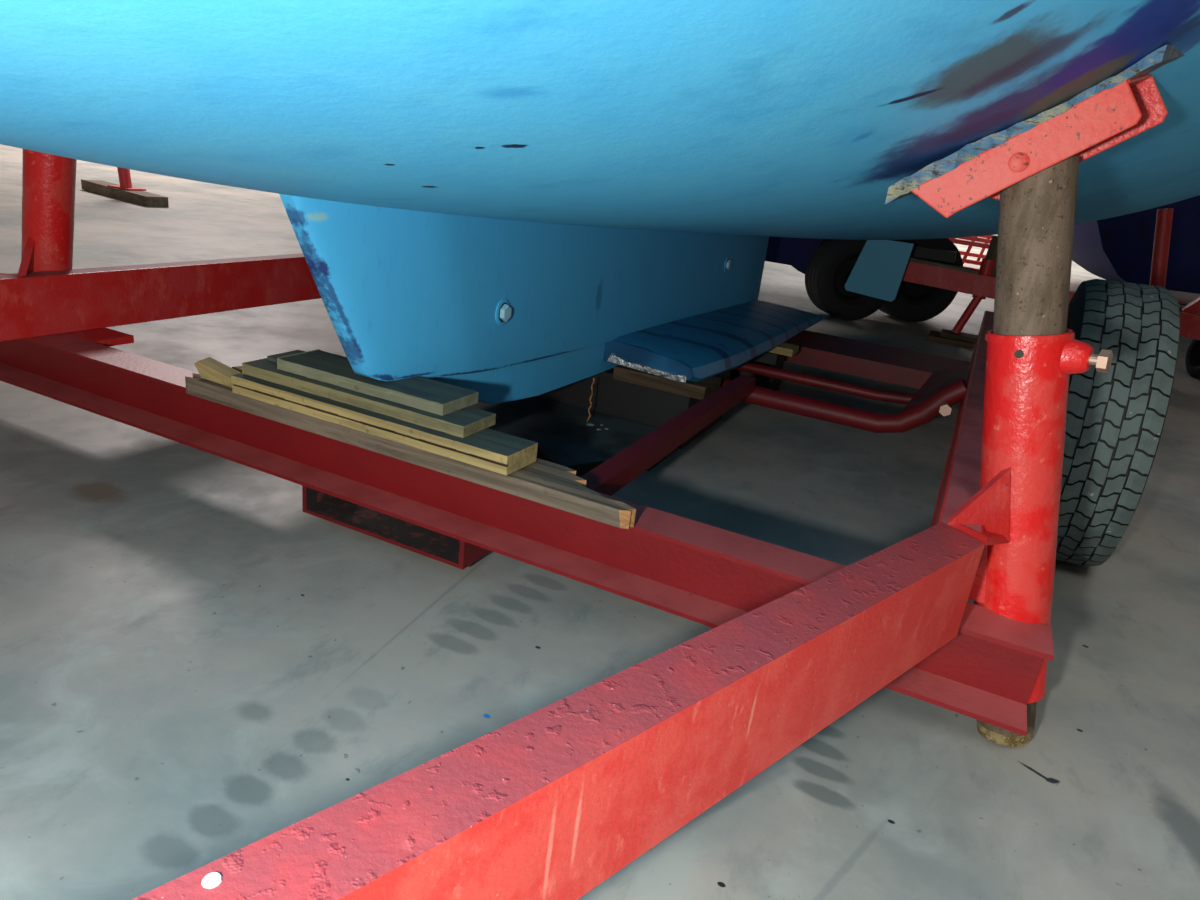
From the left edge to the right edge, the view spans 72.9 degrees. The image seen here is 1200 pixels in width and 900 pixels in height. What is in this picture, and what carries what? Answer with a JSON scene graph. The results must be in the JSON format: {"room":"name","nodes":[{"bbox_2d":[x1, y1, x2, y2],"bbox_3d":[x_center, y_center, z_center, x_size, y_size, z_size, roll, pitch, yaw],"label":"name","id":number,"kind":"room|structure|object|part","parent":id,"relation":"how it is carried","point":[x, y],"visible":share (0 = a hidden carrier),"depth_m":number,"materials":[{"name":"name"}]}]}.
{"room":"shipyard","nodes":[
{"label":"shipyard","id":0,"kind":"room"},
{"bbox_2d":[0,144,1199,899],"bbox_3d":[0.499,-1.131,5.783,28.000,0.200,29.000,15,21,22],"label":"floor","id":1,"kind":"structure","parent":0,"point":[198,665],"depth_m":1.27,"materials":[{"name":"concrete"}]},
{"bbox_2d":[81,167,168,206],"bbox_3d":[-3.651,-2.634,6.154,1.060,1.406,0.191,20,24,32],"label":"prop","id":2,"kind":"object","parent":1,"relation":"on","point":[124,191],"visible":0.48,"depth_m":6.28,"materials":[{"name":"brown wood"}]},
{"bbox_3d":[-3.691,-2.044,6.344,0.240,0.012,0.150,15,21,22],"label":"foot plate","id":3,"kind":"part","parent":2,"relation":"part of","materials":[{"name":"red paint"}]},
{"bbox_2d":[469,396,677,476],"bbox_3d":[-0.155,-0.040,2.198,0.621,0.048,0.468,15,21,22],"label":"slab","id":4,"kind":"object","parent":1,"relation":"on","point":[563,436],"visible":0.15,"depth_m":2.19,"materials":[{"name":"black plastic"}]},
{"bbox_2d":[587,423,607,429],"bbox_3d":[-0.007,-0.065,2.244,0.048,0.006,0.058,-5,23,-30],"label":"debris","id":5,"kind":"object","parent":4,"relation":"on","point":[588,424],"visible":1,"depth_m":2.25,"materials":[{"name":"grey"}]},
{"bbox_2d":[0,44,1184,899],"bbox_3d":[-0.252,-0.393,1.801,2.445,0.945,4.034,15,21,22],"label":"trailer","id":6,"kind":"object","parent":1,"relation":"on","point":[554,801],"visible":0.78,"depth_m":1.04,"materials":[{"name":"red paint"}]},
{"bbox_3d":[-1.214,-0.273,1.942,0.160,0.018,0.100,15,21,22],"label":"corner plate","id":7,"kind":"part","parent":6,"relation":"part of","materials":[{"name":"red paint"}]},
{"bbox_2d":[202,872,221,888],"bbox_3d":[-0.214,0.237,0.448,0.011,0.002,0.011,-1,21,-20],"label":"light","id":8,"kind":"object","parent":6,"relation":"on","point":[210,880],"depth_m":0.45,"materials":[{"name":"white"}]},
{"bbox_2d":[185,373,635,528],"bbox_3d":[-0.369,-0.025,1.465,0.979,0.034,0.105,15,21,22],"label":"plank","id":9,"kind":"object","parent":6,"relation":"on","point":[541,481],"visible":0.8,"depth_m":1.36,"materials":[{"name":"brown wood"}]},
{"bbox_2d":[194,357,240,387],"bbox_3d":[-0.719,-0.146,1.574,0.175,0.035,0.032,17,22,26],"label":"wedge","id":10,"kind":"object","parent":9,"relation":"on","point":[209,368],"visible":0.65,"depth_m":1.58,"materials":[{"name":"beige wood"}]},
{"bbox_2d":[232,366,241,372],"bbox_3d":[-0.698,-0.153,1.629,0.115,0.016,0.035,15,21,22],"label":"wood splinter","id":11,"kind":"object","parent":9,"relation":"on","point":[238,368],"visible":0.21,"depth_m":1.63,"materials":[{"name":"beige wood"}]},
{"bbox_2d":[231,373,537,474],"bbox_3d":[-0.399,-0.060,1.452,0.612,0.034,0.091,15,21,22],"label":"board","id":12,"kind":"object","parent":9,"relation":"on","point":[492,450],"visible":0.84,"depth_m":1.38,"materials":[{"name":"brown wood"}]},
{"bbox_2d":[242,358,495,437],"bbox_3d":[-0.428,-0.104,1.481,0.504,0.023,0.102,15,21,22],"label":"board","id":13,"kind":"object","parent":12,"relation":"on","point":[467,421],"visible":0.58,"depth_m":1.42,"materials":[{"name":"brown wood"}]},
{"bbox_2d":[267,350,305,362],"bbox_3d":[-0.600,-0.181,1.591,0.055,0.009,0.082,15,21,22],"label":"board","id":14,"kind":"object","parent":13,"relation":"on","point":[273,358],"visible":0.34,"depth_m":1.58,"materials":[{"name":"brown wood"}]},
{"bbox_2d":[277,349,478,415],"bbox_3d":[-0.410,-0.128,1.491,0.378,0.024,0.111,15,21,22],"label":"board","id":15,"kind":"object","parent":13,"relation":"on","point":[436,397],"visible":0.89,"depth_m":1.45,"materials":[{"name":"grey wood"}]},
{"bbox_2d":[0,0,1199,403],"bbox_3d":[0.367,-1.278,2.545,3.789,1.916,9.675,15,21,22],"label":"sailboat","id":16,"kind":"object","parent":6,"relation":"on","point":[500,200],"visible":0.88,"depth_m":0.79,"materials":[{"name":"paint"}]},
{"bbox_2d":[495,299,509,325],"bbox_3d":[-0.205,-0.285,1.681,0.013,0.055,0.055,15,21,22],"label":"bolt","id":17,"kind":"object","parent":16,"relation":"in","point":[502,306],"depth_m":1.67,"materials":[{"name":"paint"}]},
{"bbox_2d":[587,378,593,421],"bbox_3d":[-0.025,-0.137,2.238,0.011,0.126,0.007,15,21,22],"label":"string","id":18,"kind":"object","parent":16,"relation":"hanging from","point":[593,378],"visible":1,"depth_m":2.24,"materials":[{"name":"fabric"}]},
{"bbox_2d":[724,257,729,271],"bbox_3d":[0.467,-0.689,3.018,0.013,0.055,0.055,15,21,22],"label":"bolt","id":19,"kind":"object","parent":16,"relation":"in","point":[726,259],"depth_m":3.00,"materials":[{"name":"paint"}]},
{"bbox_3d":[0.189,-0.051,1.869,0.045,0.040,1.085,15,21,22],"label":"rail","id":20,"kind":"part","parent":6,"relation":"part of","materials":[{"name":"red metal"}]},
{"bbox_3d":[0.224,-0.360,2.804,1.826,0.054,0.054,15,21,22],"label":"brake rod","id":21,"kind":"part","parent":6,"relation":"part of","materials":[{"name":"red paint"}]},
{"bbox_3d":[1.057,-0.214,2.522,0.144,0.170,0.880,15,21,22],"label":"suspension arm","id":22,"kind":"part","parent":6,"relation":"part of","materials":[{"name":"red paint"}]},
{"bbox_2d":[535,368,730,448],"bbox_3d":[0.007,-0.217,2.562,0.705,0.168,0.380,15,21,22],"label":"box","id":23,"kind":"object","parent":1,"relation":"on","point":[648,406],"visible":0.29,"depth_m":2.34,"materials":[{"name":"black plastic"}]},
{"bbox_2d":[613,365,721,399],"bbox_3d":[0.189,-0.201,2.279,0.270,0.036,0.140,15,21,22],"label":"wood block","id":24,"kind":"object","parent":23,"relation":"on","point":[704,388],"visible":0.64,"depth_m":2.22,"materials":[{"name":"brown wood"}]},
{"bbox_2d":[729,352,784,390],"bbox_3d":[0.461,-0.331,3.042,0.420,0.160,0.140,15,21,22],"label":"box","id":25,"kind":"object","parent":1,"relation":"on","point":[769,359],"visible":0.14,"depth_m":2.92,"materials":[{"name":"black plastic"}]},
{"bbox_2d":[768,343,798,356],"bbox_3d":[0.546,-0.397,2.979,0.347,0.025,0.100,15,21,22],"label":"wood block","id":26,"kind":"object","parent":25,"relation":"on","point":[787,349],"visible":0.36,"depth_m":2.89,"materials":[{"name":"beige wood"}]},
{"bbox_2d":[765,236,962,321],"bbox_3d":[1.561,-1.086,4.931,1.159,0.540,1.027,15,21,22],"label":"wheels","id":27,"kind":"object","parent":1,"relation":"on","point":[851,280],"visible":0.8,"depth_m":4.76,"materials":[{"name":"black rubber"}]},
{"bbox_3d":[1.618,-1.243,4.909,1.000,0.060,0.080,15,21,22],"label":"frame","id":28,"kind":"part","parent":27,"relation":"part of","materials":[{"name":"black plastic"}]},
{"bbox_2d":[948,238,989,269],"bbox_3d":[3.648,-2.205,8.626,1.170,0.612,0.085,15,21,22],"label":"cradle","id":29,"kind":"object","parent":1,"relation":"on","point":[956,241],"visible":0.02,"depth_m":8.49,"materials":[{"name":"paint"}]},
{"bbox_3d":[3.631,-2.228,8.596,1.151,0.065,0.030,15,21,22],"label":"rail","id":30,"kind":"part","parent":29,"relation":"part of","materials":[{"name":"red metal"}]},
{"bbox_2d":[958,236,990,264],"bbox_3d":[4.356,-2.538,9.561,1.170,0.759,0.085,15,21,22],"label":"cradle","id":31,"kind":"object","parent":1,"relation":"on","point":[975,238],"visible":0.09,"depth_m":9.57,"materials":[{"name":"paint"}]},
{"bbox_3d":[4.300,-2.249,9.644,1.151,0.065,0.030,15,21,22],"label":"rail","id":32,"kind":"part","parent":31,"relation":"part of","materials":[{"name":"red metal"}]},
{"bbox_3d":[4.330,-2.491,9.556,1.151,0.065,0.030,15,21,22],"label":"rail","id":33,"kind":"part","parent":31,"relation":"part of","materials":[{"name":"red metal"}]},
{"bbox_2d":[959,235,992,260],"bbox_3d":[5.105,-2.936,10.687,1.170,0.908,0.085,15,21,22],"label":"cradle","id":34,"kind":"object","parent":1,"relation":"on","point":[979,256],"visible":0.13,"depth_m":10.79,"materials":[{"name":"paint"}]},
{"bbox_3d":[5.041,-2.576,10.796,1.151,0.065,0.030,15,21,22],"label":"rail","id":35,"kind":"part","parent":34,"relation":"part of","materials":[{"name":"red metal"}]},
{"bbox_3d":[5.071,-2.819,10.708,1.151,0.065,0.030,15,21,22],"label":"rail","id":36,"kind":"part","parent":34,"relation":"part of","materials":[{"name":"red metal"}]},
{"bbox_2d":[902,235,1199,348],"bbox_3d":[2.559,-0.804,4.427,1.749,0.584,0.676,15,21,22],"label":"trailer","id":37,"kind":"object","parent":1,"relation":"on","point":[980,283],"visible":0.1,"depth_m":4.45,"materials":[{"name":"red paint"}]},
{"bbox_3d":[2.032,-0.755,4.489,0.126,0.245,0.044,5,20,-4],"label":"jack leg","id":38,"kind":"part","parent":37,"relation":"part of","materials":[{"name":"red paint"}]},
{"bbox_2d":[1056,279,1179,566],"bbox_3d":[1.089,-0.059,1.817,0.202,0.627,0.624,15,21,22],"label":"wheel","id":39,"kind":"object","parent":1,"relation":"on","point":[1115,419],"visible":0.69,"depth_m":1.56,"materials":[{"name":"black rubber"}]},
{"bbox_2d":[1072,195,1199,305],"bbox_3d":[6.380,-2.600,8.031,4.208,2.030,5.520,15,21,22],"label":"boat hull","id":40,"kind":"object","parent":1,"relation":"on","point":[1119,248],"visible":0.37,"depth_m":6.29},
{"bbox_2d":[1149,208,1173,287],"bbox_3d":[2.830,-0.791,4.135,0.237,0.834,0.066,15,21,22],"label":"support pole","id":41,"kind":"object","parent":1,"relation":"on","point":[1164,217],"visible":0.6,"depth_m":4.05,"materials":[{"name":"red metal"}]},
{"bbox_2d":[1169,290,1199,378],"bbox_3d":[3.325,-0.749,4.103,0.901,0.877,0.422,15,21,22],"label":"stand","id":42,"kind":"object","parent":1,"relation":"on","point":[1192,359],"visible":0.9,"depth_m":4.30,"materials":[{"name":"red paint"}]}
]}

